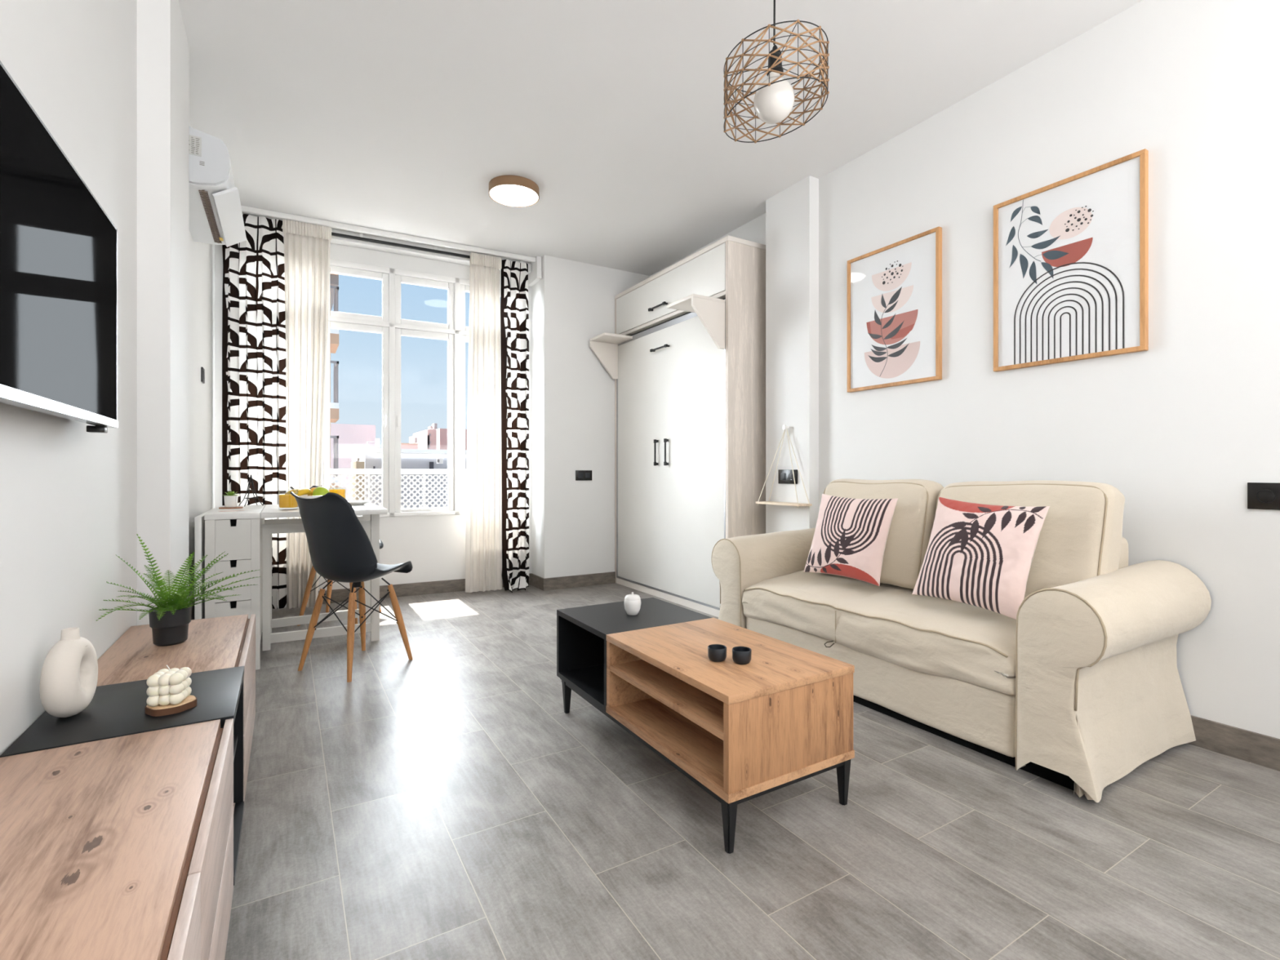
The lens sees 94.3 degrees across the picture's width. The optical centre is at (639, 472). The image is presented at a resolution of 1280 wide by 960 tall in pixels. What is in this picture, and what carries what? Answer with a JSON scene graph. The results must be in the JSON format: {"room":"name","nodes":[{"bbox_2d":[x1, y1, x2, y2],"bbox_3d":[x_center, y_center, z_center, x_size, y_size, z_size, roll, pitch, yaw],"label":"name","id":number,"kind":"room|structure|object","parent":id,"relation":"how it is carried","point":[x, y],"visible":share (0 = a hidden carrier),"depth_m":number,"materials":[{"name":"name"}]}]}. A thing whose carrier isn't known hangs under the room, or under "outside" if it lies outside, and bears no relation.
{"room":"studio apartment","nodes":[
{"label":"studio apartment","id":0,"kind":"room"},
{"bbox_2d":[0,0,214,755],"bbox_3d":[-0.976,-0.386,0.728,0.270,2.612,7.650,0,0,-31],"label":"wall","id":1,"kind":"structure","parent":0,"point":[108,80],"depth_m":1.74,"materials":[{"name":"white paint"}]},
{"bbox_2d":[0,60,118,433],"bbox_3d":[-1.073,-0.340,1.054,0.068,0.496,0.854,0,0,-31],"label":"television","id":2,"kind":"object","parent":1,"relation":"attached to","point":[59,245],"visible":1,"depth_m":1.02,"materials":[{"name":"black"}]},
{"bbox_2d":[200,366,204,383],"bbox_3d":[-2.400,-0.532,3.261,0.012,0.080,0.080,0,0,-31],"label":"wall switch","id":3,"kind":"object","parent":1,"relation":"attached to","point":[202,370],"visible":1,"depth_m":3.23,"materials":[{"name":"black plastic"}]},
{"bbox_2d":[188,126,246,247],"bbox_3d":[-1.946,-1.264,2.708,0.223,0.243,0.756,0,0,-31],"label":"air conditioner","id":4,"kind":"object","parent":1,"relation":"attached to","point":[215,217],"visible":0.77,"depth_m":2.50,"materials":[{"name":"plastic"}]},
{"bbox_2d":[188,137,199,154],"bbox_3d":[-1.782,-1.303,2.366,0.042,0.062,0.001,0,0,-31],"label":"print","id":5,"kind":"object","parent":4,"relation":"attached to","point":[193,142],"depth_m":2.37},
{"bbox_2d":[148,604,191,646],"bbox_3d":[-1.317,0.430,1.666,0.095,0.098,0.095,0,0,-31],"label":"pot","id":6,"kind":"object","parent":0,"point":[171,629],"depth_m":1.63,"materials":[{"name":"black ceramic"}]},
{"bbox_2d":[214,212,531,591],"bbox_3d":[-1.854,-0.386,4.386,2.250,2.612,0.260,0,0,-28],"label":"wall","id":7,"kind":"structure","parent":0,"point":[434,545],"depth_m":4.41,"materials":[{"name":"white paint"}]},
{"bbox_2d":[286,573,530,607],"bbox_3d":[-1.824,0.874,4.362,2.140,0.092,0.012,0,0,-28],"label":"baseboard","id":8,"kind":"structure","parent":7,"relation":"attached to","point":[451,585],"depth_m":4.43,"materials":[{"name":"brown stone"}]},
{"bbox_2d":[322,256,542,516],"bbox_3d":[-1.763,-0.682,4.300,2.090,2.018,0.300,0,0,-28],"label":"window","id":9,"kind":"structure","parent":7,"relation":"attached to","point":[390,325],"depth_m":4.39,"materials":[{"name":"white plastic"}]},
{"bbox_2d":[531,254,648,577],"bbox_3d":[-0.473,-0.386,5.105,0.960,2.612,0.548,0,0,-31],"label":"wall","id":10,"kind":"structure","parent":0,"point":[573,302],"depth_m":4.77,"materials":[{"name":"white paint"}]},
{"bbox_2d":[530,571,615,591],"bbox_3d":[-0.550,0.874,4.892,0.634,0.093,0.285,0,0,-31],"label":"baseboard","id":11,"kind":"structure","parent":10,"relation":"attached to","point":[588,580],"depth_m":4.75,"materials":[{"name":"brown stone"}]},
{"bbox_2d":[575,470,591,480],"bbox_3d":[-0.453,0.026,4.791,0.145,0.082,0.012,0,0,-31],"label":"socket plate","id":12,"kind":"object","parent":10,"relation":"attached to","point":[580,475],"visible":1,"depth_m":4.79,"materials":[{"name":"black plastic"}]},
{"bbox_2d":[178,0,1142,275],"bbox_3d":[0.431,-1.752,1.425,4.000,0.120,7.505,0,0,-31],"label":"ceiling","id":13,"kind":"structure","parent":0,"point":[394,116],"depth_m":2.69,"materials":[{"name":"paint"}]},
{"bbox_2d":[240,205,535,262],"bbox_3d":[-1.757,-1.658,4.220,2.075,0.066,0.085,0,0,-28],"label":"track","id":14,"kind":"object","parent":13,"relation":"attached to","point":[361,230],"visible":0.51,"depth_m":4.19,"materials":[{"name":"white metal"}]},
{"bbox_2d":[222,213,286,608],"bbox_3d":[-2.489,-0.380,3.831,0.358,2.550,0.092,0,0,-28],"label":"patterned curtain","id":15,"kind":"object","parent":14,"relation":"hanging from","point":[254,322],"visible":0.83,"depth_m":3.84,"materials":[{"name":"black fabric"}]},
{"bbox_2d":[282,218,331,608],"bbox_3d":[-2.224,-0.378,3.974,0.284,2.555,0.069,0,0,-28],"label":"sheer curtain","id":16,"kind":"object","parent":14,"relation":"hanging from","point":[307,246],"visible":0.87,"depth_m":3.96,"materials":[{"name":"white fabric"}]},
{"bbox_2d":[465,252,502,592],"bbox_3d":[-1.185,-0.370,4.533,0.282,2.556,0.074,0,0,-28],"label":"sheer curtain","id":17,"kind":"object","parent":14,"relation":"hanging from","point":[483,544],"visible":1,"depth_m":4.53,"materials":[{"name":"white fabric"}]},
{"bbox_2d":[500,259,528,592],"bbox_3d":[-0.944,-0.369,4.602,0.222,2.553,0.210,0,0,-36],"label":"patterned curtain","id":18,"kind":"object","parent":14,"relation":"hanging from","point":[514,312],"visible":1,"depth_m":4.64,"materials":[{"name":"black fabric"}]},
{"bbox_2d":[488,174,539,207],"bbox_3d":[-0.747,-1.664,3.525,0.294,0.056,0.294,0,0,-31],"label":"ceiling light","id":19,"kind":"object","parent":13,"relation":"attached to","point":[514,191],"visible":1,"depth_m":3.47,"materials":[{"name":"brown plastic"}]},
{"bbox_2d":[489,184,537,206],"bbox_3d":[-0.747,-1.649,3.525,0.281,0.026,0.281,0,0,-31],"label":"diffuser","id":20,"kind":"object","parent":19,"relation":"attached to","point":[509,195],"depth_m":3.50,"materials":[{"name":"white plastic"}]},
{"bbox_2d":[723,0,829,143],"bbox_3d":[0.429,-1.399,1.886,0.324,0.585,0.323,0,0,-31],"label":"pendant lamp","id":21,"kind":"object","parent":13,"relation":"hanging from","point":[773,103],"visible":1,"depth_m":1.83,"materials":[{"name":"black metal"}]},
{"bbox_2d":[224,582,1279,959],"bbox_3d":[0.381,0.980,1.508,4.000,0.120,7.700,0,0,-31],"label":"floor","id":22,"kind":"structure","parent":0,"point":[445,802],"depth_m":1.50,"materials":[{"name":"grey tile"}]},
{"bbox_2d":[0,613,255,959],"bbox_3d":[-0.970,0.699,1.138,0.326,0.443,1.848,0,0,-31],"label":"sideboard","id":23,"kind":"object","parent":22,"relation":"on","point":[121,824],"visible":0.96,"depth_m":0.87,"materials":[{"name":"brown wood"}]},
{"bbox_2d":[40,627,97,717],"bbox_3d":[-1.121,0.393,1.169,0.059,0.168,0.124,0,0,-21],"label":"vase","id":24,"kind":"object","parent":23,"relation":"on","point":[68,678],"visible":1,"depth_m":1.14,"materials":[{"name":"white ceramic"}]},
{"bbox_2d":[0,719,220,959],"bbox_3d":[-0.725,0.488,0.707,0.304,0.018,0.857,0,0,-31],"label":"countertop","id":25,"kind":"structure","parent":23,"relation":"on","point":[95,837],"depth_m":0.77,"materials":[{"name":"brown wood"}]},
{"bbox_2d":[145,695,196,716],"bbox_3d":[-0.947,0.470,1.197,0.086,0.014,0.075,0,0,-11],"label":"wood slice","id":26,"kind":"object","parent":23,"relation":"on","point":[189,702],"visible":0.7,"depth_m":1.17,"materials":[{"name":"brown wood"}]},
{"bbox_2d":[146,664,191,706],"bbox_3d":[-0.949,0.426,1.198,0.061,0.075,0.061,0,0,-17],"label":"candle","id":27,"kind":"object","parent":26,"relation":"on","point":[166,686],"visible":1,"depth_m":1.18,"materials":[{"name":"beige wax"}]},
{"bbox_2d":[96,613,248,686],"bbox_3d":[-1.289,0.488,1.650,0.304,0.018,0.641,0,0,-31],"label":"countertop","id":28,"kind":"structure","parent":23,"relation":"on","point":[211,643],"depth_m":1.58,"materials":[{"name":"brown wood"}]},
{"bbox_2d":[95,533,260,646],"bbox_3d":[-1.279,0.327,1.688,0.364,0.305,0.370,0,0,-31],"label":"potted fern","id":29,"kind":"object","parent":23,"relation":"on","point":[169,621],"visible":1,"depth_m":1.64,"materials":[{"name":"green plant"}]},
{"bbox_2d":[194,502,387,670],"bbox_3d":[-1.845,0.554,3.189,0.798,0.731,0.804,0,0,-31],"label":"table","id":30,"kind":"object","parent":22,"relation":"on","point":[246,536],"visible":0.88,"depth_m":2.76,"materials":[{"name":"white wood"}]},
{"bbox_2d":[218,506,243,508],"bbox_3d":[-2.137,0.186,3.103,0.106,0.006,0.106,0,0,-41],"label":"coaster","id":31,"kind":"object","parent":30,"relation":"on","point":[220,507],"visible":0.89,"depth_m":3.09,"materials":[{"name":"brown wood"}]},
{"bbox_2d":[222,491,238,507],"bbox_3d":[-2.136,0.141,3.104,0.076,0.084,0.077,0,0,-31],"label":"potted succulent","id":32,"kind":"object","parent":31,"relation":"on","point":[230,499],"visible":1,"depth_m":3.08,"materials":[{"name":"white ceramic"}]},
{"bbox_2d":[223,495,238,507],"bbox_3d":[-2.137,0.153,3.103,0.062,0.060,0.062,0,0,-31],"label":"pot","id":33,"kind":"object","parent":32,"relation":"attached to","point":[230,501],"depth_m":3.08,"materials":[{"name":"white ceramic"}]},
{"bbox_2d":[218,510,245,511],"bbox_3d":[-1.987,0.188,2.890,0.100,0.001,0.070,0,0,-45],"label":"paper card","id":34,"kind":"object","parent":30,"relation":"on","point":[226,510],"visible":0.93,"depth_m":2.90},
{"bbox_2d":[236,510,262,511],"bbox_3d":[-1.892,0.188,2.877,0.100,0.001,0.070,0,0,-23],"label":"paper card","id":35,"kind":"object","parent":30,"relation":"on","point":[246,510],"visible":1,"depth_m":2.86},
{"bbox_2d":[238,474,262,506],"bbox_3d":[-2.156,0.100,3.290,0.094,0.174,0.094,0,0,39],"label":"ornament","id":36,"kind":"object","parent":30,"relation":"on","point":[251,477],"visible":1,"depth_m":3.29,"materials":[{"name":"black metal"}]},
{"bbox_2d":[278,488,298,510],"bbox_3d":[-1.768,0.137,2.986,0.087,0.104,0.087,0,0,-31],"label":"juice glass","id":37,"kind":"object","parent":30,"relation":"on","point":[285,500],"visible":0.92,"depth_m":2.95,"materials":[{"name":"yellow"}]},
{"bbox_2d":[297,494,321,506],"bbox_3d":[-1.755,0.155,3.145,0.216,0.067,0.216,0,0,-31],"label":"fruit bowl","id":38,"kind":"object","parent":30,"relation":"on","point":[303,495],"visible":0.02,"depth_m":3.07,"materials":[{"name":"white ceramic"}]},
{"bbox_2d":[284,488,300,494],"bbox_3d":[-1.807,0.107,3.102,0.051,0.042,0.153,0,0,1],"label":"banana","id":39,"kind":"object","parent":38,"relation":"in","point":[294,491],"visible":0.34,"depth_m":3.07,"materials":[{"name":"yellow plant"}]},
{"bbox_2d":[294,488,311,496],"bbox_3d":[-1.759,0.109,3.107,0.047,0.048,0.153,0,0,4],"label":"banana","id":40,"kind":"object","parent":38,"relation":"in","point":[308,491],"visible":0.84,"depth_m":3.08,"materials":[{"name":"yellow plant"}]},
{"bbox_2d":[312,485,328,495],"bbox_3d":[-1.708,0.111,3.179,0.082,0.084,0.082,0,0,-31],"label":"apple","id":41,"kind":"object","parent":38,"relation":"in","point":[320,491],"visible":0.55,"depth_m":3.15,"materials":[{"name":"green plant"}]},
{"bbox_2d":[328,487,345,498],"bbox_3d":[-1.694,0.137,3.321,0.087,0.104,0.087,0,0,-31],"label":"juice glass","id":42,"kind":"object","parent":30,"relation":"on","point":[340,491],"visible":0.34,"depth_m":3.30,"materials":[{"name":"orange"}]},
{"bbox_2d":[348,500,371,505],"bbox_3d":[-1.641,0.178,3.423,0.176,0.021,0.176,0,0,-31],"label":"plate","id":43,"kind":"object","parent":30,"relation":"on","point":[351,502],"visible":0.74,"depth_m":3.40,"materials":[{"name":"white ceramic"}]},
{"bbox_2d":[289,485,383,626],"bbox_3d":[-1.904,0.503,3.734,0.460,0.833,0.422,0,0,-1],"label":"shell chair","id":44,"kind":"object","parent":22,"relation":"on","point":[309,585],"visible":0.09,"depth_m":3.60,"materials":[{"name":"brown wood"}]},
{"bbox_2d":[289,491,413,682],"bbox_3d":[-1.363,0.503,2.816,0.422,0.833,0.460,0,0,26],"label":"shell chair","id":45,"kind":"object","parent":22,"relation":"on","point":[340,549],"visible":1,"depth_m":2.67,"materials":[{"name":"black plastic"}]},
{"bbox_2d":[590,235,765,617],"bbox_3d":[0.207,-0.273,4.328,0.580,2.385,1.476,0,0,-31],"label":"wardrobe","id":46,"kind":"object","parent":22,"relation":"on","point":[685,356],"visible":0.93,"depth_m":4.04,"materials":[{"name":"white wood"}]},
{"bbox_2d":[590,332,632,344],"bbox_3d":[-0.231,-1.065,4.741,0.249,0.019,0.258,0,0,-31],"label":"shelf","id":47,"kind":"object","parent":46,"relation":"attached to","point":[605,338],"depth_m":4.71,"materials":[{"name":"beige wood"}]},
{"bbox_2d":[666,293,725,312],"bbox_3d":[0.354,-1.065,3.761,0.249,0.019,0.284,0,0,-31],"label":"shelf","id":48,"kind":"object","parent":46,"relation":"attached to","point":[684,304],"depth_m":3.68,"materials":[{"name":"beige wood"}]},
{"bbox_2d":[556,597,854,853],"bbox_3d":[0.134,0.727,1.975,0.445,0.386,1.045,0,0,-31],"label":"coffee table","id":49,"kind":"object","parent":22,"relation":"on","point":[783,717],"visible":0.98,"depth_m":1.64,"materials":[{"name":"brown wood"}]},
{"bbox_2d":[623,591,640,615],"bbox_3d":[-0.028,0.493,2.237,0.065,0.084,0.065,0,0,-31],"label":"lidded jar","id":50,"kind":"object","parent":49,"relation":"on","point":[632,602],"visible":1,"depth_m":2.21,"materials":[{"name":"white ceramic"}]},
{"bbox_2d":[609,659,723,740],"bbox_3d":[0.235,0.640,1.794,0.425,0.018,0.587,0,0,-31],"label":"shelf","id":51,"kind":"object","parent":49,"relation":"attached to","point":[702,708],"depth_m":1.70,"materials":[{"name":"brown wood"}]},
{"bbox_2d":[707,644,726,662],"bbox_3d":[0.219,0.515,1.685,0.054,0.038,0.054,0,0,-31],"label":"cup","id":52,"kind":"object","parent":49,"relation":"on","point":[716,652],"visible":1,"depth_m":1.67,"materials":[{"name":"black ceramic"}]},
{"bbox_2d":[732,646,751,664],"bbox_3d":[0.285,0.515,1.664,0.054,0.038,0.054,0,0,-31],"label":"cup","id":53,"kind":"object","parent":49,"relation":"on","point":[740,655],"visible":1,"depth_m":1.65,"materials":[{"name":"black ceramic"}]},
{"bbox_2d":[711,479,1211,802],"bbox_3d":[1.124,0.475,2.528,0.737,0.891,1.755,0,0,-31],"label":"sofa","id":54,"kind":"object","parent":22,"relation":"on","point":[1077,691],"visible":0.73,"depth_m":1.97,"materials":[{"name":"beige fabric"}]},
{"bbox_2d":[803,493,897,586],"bbox_3d":[0.931,0.288,2.646,0.174,0.370,0.391,0,0,-36],"label":"cushion","id":55,"kind":"object","parent":54,"relation":"on","point":[851,535],"visible":1,"depth_m":2.58,"materials":[{"name":"fabric"}]},
{"bbox_2d":[742,569,1016,695],"bbox_3d":[1.026,0.598,2.478,0.503,0.232,1.273,0,0,-31],"label":"seat cushion","id":56,"kind":"object","parent":54,"relation":"on","point":[967,649],"depth_m":2.25,"materials":[{"name":"beige fabric"}]},
{"bbox_2d":[824,479,943,589],"bbox_3d":[1.078,0.259,2.724,0.252,0.458,0.588,0,0,-31],"label":"cushion","id":57,"kind":"object","parent":54,"relation":"on","point":[911,526],"depth_m":2.52,"materials":[{"name":"beige fabric"}]},
{"bbox_2d":[911,496,1049,619],"bbox_3d":[1.211,0.292,2.138,0.186,0.392,0.408,0,0,-27],"label":"cushion","id":58,"kind":"object","parent":54,"relation":"on","point":[980,555],"visible":1,"depth_m":2.07,"materials":[{"name":"fabric"}]},
{"bbox_2d":[939,480,1124,599],"bbox_3d":[1.393,0.260,2.196,0.255,0.462,0.612,0,0,-31],"label":"cushion","id":59,"kind":"object","parent":54,"relation":"on","point":[1080,538],"depth_m":1.99,"materials":[{"name":"beige fabric"}]},
{"bbox_2d":[648,0,1279,738],"bbox_3d":[1.902,-0.386,2.242,0.435,2.612,7.300,0,0,-31],"label":"wall","id":60,"kind":"structure","parent":0,"point":[1181,426],"depth_m":2.19,"materials":[{"name":"white paint"}]},
{"bbox_2d":[755,424,812,507],"bbox_3d":[0.841,-0.040,3.486,0.113,0.480,0.350,0,0,-31],"label":"shelf","id":61,"kind":"object","parent":60,"relation":"attached to","point":[784,427],"visible":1,"depth_m":3.49,"materials":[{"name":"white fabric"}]},
{"bbox_2d":[777,469,797,484],"bbox_3d":[0.876,0.027,3.525,0.012,0.084,0.150,0,0,-31],"label":"socket plate","id":62,"kind":"object","parent":60,"relation":"attached to","point":[784,476],"visible":0.94,"depth_m":3.52,"materials":[{"name":"black plastic"}]},
{"bbox_2d":[847,226,942,392],"bbox_3d":[1.269,-0.790,3.000,0.026,0.712,0.528,0,0,-31],"label":"framed print","id":63,"kind":"object","parent":60,"relation":"attached to","point":[895,290],"visible":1,"depth_m":2.97,"materials":[{"name":"white paper"}]},
{"bbox_2d":[993,148,1148,372],"bbox_3d":[1.666,-0.790,2.335,0.026,0.713,0.527,0,0,-31],"label":"framed print","id":64,"kind":"object","parent":60,"relation":"attached to","point":[1071,254],"visible":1,"depth_m":2.30,"materials":[{"name":"white paper"}]},
{"bbox_2d":[1187,715,1279,770],"bbox_3d":[2.186,0.873,1.404,0.087,0.095,5.370,0,0,-31],"label":"baseboard","id":65,"kind":"structure","parent":60,"relation":"attached to","point":[1252,747],"depth_m":1.91,"materials":[{"name":"brown stone"}]},
{"bbox_2d":[1247,482,1279,510],"bbox_3d":[1.976,0.075,1.829,0.012,0.084,0.150,0,0,-31],"label":"socket plate","id":66,"kind":"object","parent":60,"relation":"attached to","point":[1260,495],"visible":1,"depth_m":1.86,"materials":[{"name":"black plastic"}]},
{"bbox_2d":[1256,488,1275,502],"bbox_3d":[1.959,0.075,1.857,0.009,0.043,0.043,0,0,-31],"label":"outlet","id":67,"kind":"object","parent":66,"relation":"attached to","point":[1263,495],"depth_m":1.85,"materials":[{"name":"black plastic"}]},
{"bbox_3d":[-2.024,0.990,5.011,4.800,0.100,1.000,0,0,-28],"label":"floor","id":68,"kind":"structure","parent":0,"visible":0},
{"bbox_2d":[329,468,466,508],"bbox_3d":[-1.883,0.456,5.557,5.563,0.968,0.052,0,0,-28],"label":"balcony railing","id":69,"kind":"object","parent":68,"relation":"on","point":[332,471],"visible":0.1,"depth_m":5.40,"materials":[{"name":"white metal"}]},
{"label":"outside","id":70,"kind":"structure","parent":0,"visible":0},
{"bbox_3d":[-24.651,13.020,41.303,120.000,0.200,83.800,0,0,-31],"label":"floor","id":71,"kind":"structure","parent":70,"visible":0},
{"bbox_2d":[329,267,338,489],"bbox_3d":[-9.031,3.268,14.990,2.120,19.304,7.000,0,0,-31],"label":"building","id":72,"kind":"structure","parent":71,"relation":"on","point":[334,278],"depth_m":12.55,"materials":[{"name":"concrete"}]},
{"bbox_2d":[330,423,375,500],"bbox_3d":[-17.552,5.220,34.942,2.471,15.400,10.000,0,0,-31],"label":"apartment building","id":73,"kind":"structure","parent":71,"relation":"on","point":[352,437],"depth_m":30.63,"materials":[{"name":"pink paint"}]},
{"bbox_2d":[351,457,364,500],"bbox_3d":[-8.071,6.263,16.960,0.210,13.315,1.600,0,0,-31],"label":"house","id":74,"kind":"structure","parent":71,"relation":"on","point":[357,464],"depth_m":16.30,"materials":[{"name":"beige paint"}]},
{"bbox_2d":[351,438,382,462],"bbox_3d":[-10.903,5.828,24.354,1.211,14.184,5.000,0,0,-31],"label":"house","id":75,"kind":"structure","parent":71,"relation":"on","point":[377,440],"depth_m":22.31,"materials":[{"name":"white paint"}]},
{"bbox_2d":[400,437,417,448],"bbox_3d":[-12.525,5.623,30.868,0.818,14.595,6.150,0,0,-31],"label":"house","id":76,"kind":"structure","parent":71,"relation":"on","point":[414,445],"depth_m":28.40,"materials":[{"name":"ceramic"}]},
{"bbox_2d":[353,448,466,508],"bbox_3d":[-7.257,6.114,20.241,4.095,13.611,4.800,0,0,-31],"label":"building","id":77,"kind":"structure","parent":71,"relation":"on","point":[411,459],"depth_m":18.95,"materials":[{"name":"white concrete"}]},
{"bbox_2d":[413,423,437,449],"bbox_3d":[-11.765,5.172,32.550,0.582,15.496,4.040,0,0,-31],"label":"building","id":78,"kind":"structure","parent":71,"relation":"on","point":[426,439],"depth_m":31.04,"materials":[{"name":"white paint"}]},
{"bbox_2d":[408,428,466,449],"bbox_3d":[-12.781,5.174,40.119,3.615,15.492,10.000,0,0,-31],"label":"apartment block","id":79,"kind":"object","parent":71,"relation":"on","point":[442,433],"visible":0.14,"depth_m":35.09,"materials":[{"name":"pink paint"}]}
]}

